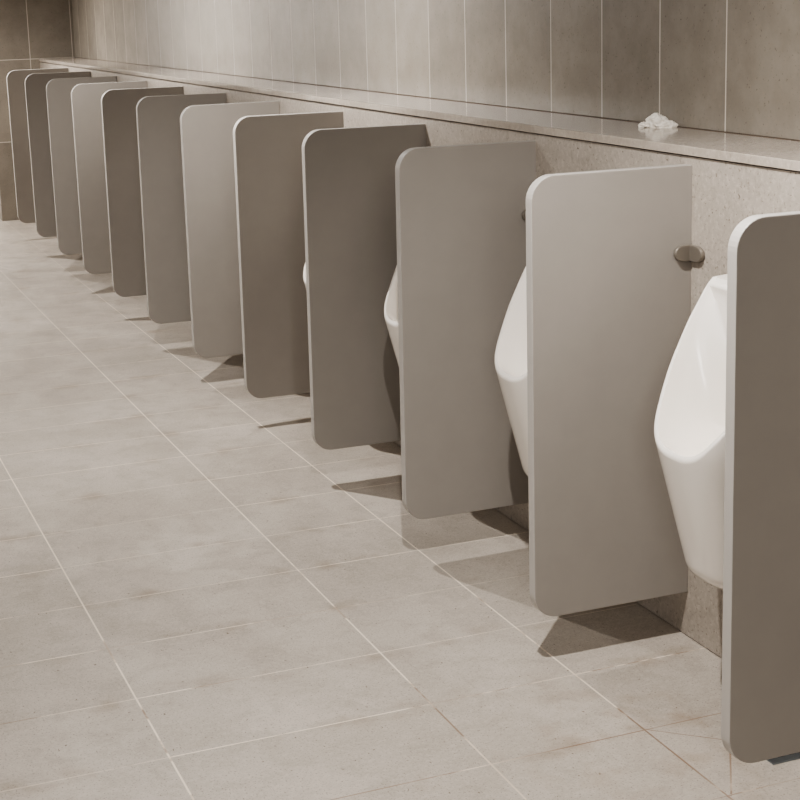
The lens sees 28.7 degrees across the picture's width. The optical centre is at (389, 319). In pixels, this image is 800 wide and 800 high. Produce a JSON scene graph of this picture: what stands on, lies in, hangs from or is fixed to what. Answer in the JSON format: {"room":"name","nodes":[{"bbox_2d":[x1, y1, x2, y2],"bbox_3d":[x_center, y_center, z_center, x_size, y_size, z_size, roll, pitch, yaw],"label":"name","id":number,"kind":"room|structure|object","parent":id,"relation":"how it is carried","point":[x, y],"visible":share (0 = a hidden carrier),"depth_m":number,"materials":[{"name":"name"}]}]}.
{"room":"public restroom","nodes":[
{"label":"public restroom","id":0,"kind":"room"},
{"bbox_2d":[0,0,74,220],"bbox_3d":[-2.553,-1.901,11.136,0.595,2.350,0.180,-6,12,-21],"label":"wall","id":1,"kind":"structure","parent":0,"point":[31,31],"depth_m":11.06,"materials":[{"name":"tile"}]},
{"bbox_2d":[0,220,799,799],"bbox_3d":[-2.689,0.452,5.729,5.300,0.100,17.500,-6,12,-21],"label":"floor","id":2,"kind":"structure","parent":0,"point":[202,598],"depth_m":3.75,"materials":[{"name":"tile"}]},
{"bbox_2d":[767,752,799,764],"bbox_3d":[0.786,0.829,3.120,0.176,0.004,0.176,-6,12,-21],"label":"drain","id":3,"kind":"object","parent":2,"relation":"on","point":[790,757],"visible":0.04,"depth_m":3.02,"materials":[{"name":"metal"}]},
{"bbox_2d":[40,62,799,657],"bbox_3d":[0.250,-0.078,4.879,0.250,1.106,13.950,-6,12,-21],"label":"wall","id":4,"kind":"structure","parent":0,"point":[724,193],"depth_m":3.59,"materials":[{"name":"stone"}]},
{"bbox_2d":[6,68,67,222],"bbox_3d":[-2.232,-1.120,10.111,0.392,0.982,0.084,-6,12,-21],"label":"divider","id":5,"kind":"object","parent":4,"relation":"attached to","point":[15,79],"visible":0.26,"depth_m":10.07,"materials":[{"name":"grey laminate"}]},
{"bbox_2d":[25,71,90,236],"bbox_3d":[-1.962,-0.993,9.448,0.392,0.982,0.084,-6,12,-21],"label":"divider","id":6,"kind":"object","parent":4,"relation":"attached to","point":[35,84],"visible":0.27,"depth_m":9.41,"materials":[{"name":"grey laminate"}]},
{"bbox_2d":[46,76,116,254],"bbox_3d":[-1.689,-0.860,8.779,0.393,0.982,0.084,-6,12,-21],"label":"divider","id":7,"kind":"object","parent":4,"relation":"attached to","point":[58,91],"visible":0.23,"depth_m":8.74,"materials":[{"name":"grey laminate"}]},
{"bbox_2d":[71,81,146,273],"bbox_3d":[-1.413,-0.730,8.102,0.392,0.982,0.084,-6,12,-21],"label":"divider","id":8,"kind":"object","parent":4,"relation":"attached to","point":[85,98],"visible":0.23,"depth_m":8.06,"materials":[{"name":"grey laminate"}]},
{"bbox_2d":[101,86,183,296],"bbox_3d":[-1.138,-0.602,7.429,0.393,0.982,0.084,-6,12,-22],"label":"divider","id":9,"kind":"object","parent":4,"relation":"attached to","point":[118,106],"visible":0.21,"depth_m":7.39,"materials":[{"name":"grey laminate"}]},
{"bbox_2d":[136,93,225,323],"bbox_3d":[-0.868,-0.475,6.765,0.392,0.982,0.084,-6,12,-21],"label":"divider","id":10,"kind":"object","parent":4,"relation":"attached to","point":[157,117],"visible":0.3,"depth_m":6.73,"materials":[{"name":"grey laminate"}]},
{"bbox_2d":[180,101,279,357],"bbox_3d":[-0.588,-0.343,6.078,0.392,0.982,0.084,-6,12,-21],"label":"divider","id":11,"kind":"object","parent":4,"relation":"attached to","point":[206,131],"visible":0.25,"depth_m":6.05,"materials":[{"name":"grey laminate"}]},
{"bbox_2d":[233,111,343,397],"bbox_3d":[-0.323,-0.217,5.428,0.393,0.982,0.084,-6,12,-21],"label":"divider","id":12,"kind":"object","parent":4,"relation":"attached to","point":[267,148],"visible":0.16,"depth_m":5.40,"materials":[{"name":"grey laminate"}]},
{"bbox_2d":[303,262,306,289],"bbox_3d":[-0.143,-0.151,5.159,0.265,0.602,0.330,-6,12,-21],"label":"urinal","id":13,"kind":"object","parent":4,"relation":"attached to","point":[304,270],"visible":0.02,"depth_m":5.18,"materials":[{"name":"white ceramic"}]},
{"bbox_2d":[302,123,425,449],"bbox_3d":[-0.054,-0.092,4.768,0.392,0.982,0.084,-6,12,-21],"label":"divider","id":14,"kind":"object","parent":4,"relation":"attached to","point":[349,194],"visible":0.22,"depth_m":4.75,"materials":[{"name":"grey laminate"}]},
{"bbox_2d":[384,266,398,365],"bbox_3d":[0.128,-0.024,4.495,0.265,0.602,0.330,-6,12,-21],"label":"urinal","id":15,"kind":"object","parent":4,"relation":"attached to","point":[391,302],"visible":0.09,"depth_m":4.53,"materials":[{"name":"white ceramic"}]},
{"bbox_2d":[39,57,799,171],"bbox_3d":[0.231,-0.632,4.766,0.257,0.020,13.950,-6,12,-21],"label":"stone ledge","id":16,"kind":"object","parent":4,"relation":"on","point":[739,148],"visible":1,"depth_m":4.32,"materials":[{"name":"grey stone"}]},
{"bbox_2d":[638,113,677,127],"bbox_3d":[0.666,-0.497,3.897,0.101,0.037,0.042,7,14,36],"label":"crumpled tissue","id":17,"kind":"object","parent":16,"relation":"on","point":[655,120],"visible":1,"depth_m":3.88,"materials":[{"name":"white paper"}]},
{"bbox_2d":[77,57,799,140],"bbox_3d":[0.348,-0.650,4.810,0.006,0.011,13.950,-6,12,-21],"label":"trim","id":18,"kind":"structure","parent":4,"relation":"attached to","point":[77,57],"depth_m":4.80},
{"bbox_2d":[395,140,535,518],"bbox_3d":[0.220,0.036,4.097,0.393,0.982,0.084,-6,12,-22],"label":"divider","id":19,"kind":"object","parent":4,"relation":"attached to","point":[461,209],"visible":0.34,"depth_m":4.09,"materials":[{"name":"grey laminate"}]},
{"bbox_2d":[494,267,527,475],"bbox_3d":[0.403,0.105,3.821,0.265,0.602,0.330,-6,12,-21],"label":"urinal","id":20,"kind":"object","parent":4,"relation":"attached to","point":[510,359],"visible":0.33,"depth_m":3.87,"materials":[{"name":"white ceramic"}]},
{"bbox_2d":[526,164,704,615],"bbox_3d":[0.495,0.166,3.420,0.392,0.982,0.084,-6,12,-21],"label":"divider","id":21,"kind":"object","parent":4,"relation":"attached to","point":[610,254],"visible":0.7,"depth_m":3.42,"materials":[{"name":"grey laminate"}]},
{"bbox_2d":[654,274,726,589],"bbox_3d":[0.681,0.236,3.138,0.265,0.602,0.330,-6,12,-21],"label":"urinal","id":22,"kind":"object","parent":4,"relation":"attached to","point":[689,425],"visible":0.48,"depth_m":3.20,"materials":[{"name":"white ceramic"}]},
{"bbox_2d":[721,211,799,762],"bbox_3d":[0.775,0.298,2.735,0.392,0.982,0.084,-6,12,-21],"label":"divider","id":23,"kind":"object","parent":4,"relation":"attached to","point":[760,702],"visible":1,"depth_m":2.70,"materials":[{"name":"grey laminate"}]},
{"bbox_2d":[71,0,799,139],"bbox_3d":[-0.242,-1.014,6.446,0.150,2.350,17.500,-6,12,-21],"label":"wall","id":24,"kind":"structure","parent":0,"point":[733,66],"depth_m":4.75,"materials":[{"name":"tile"}]}
]}

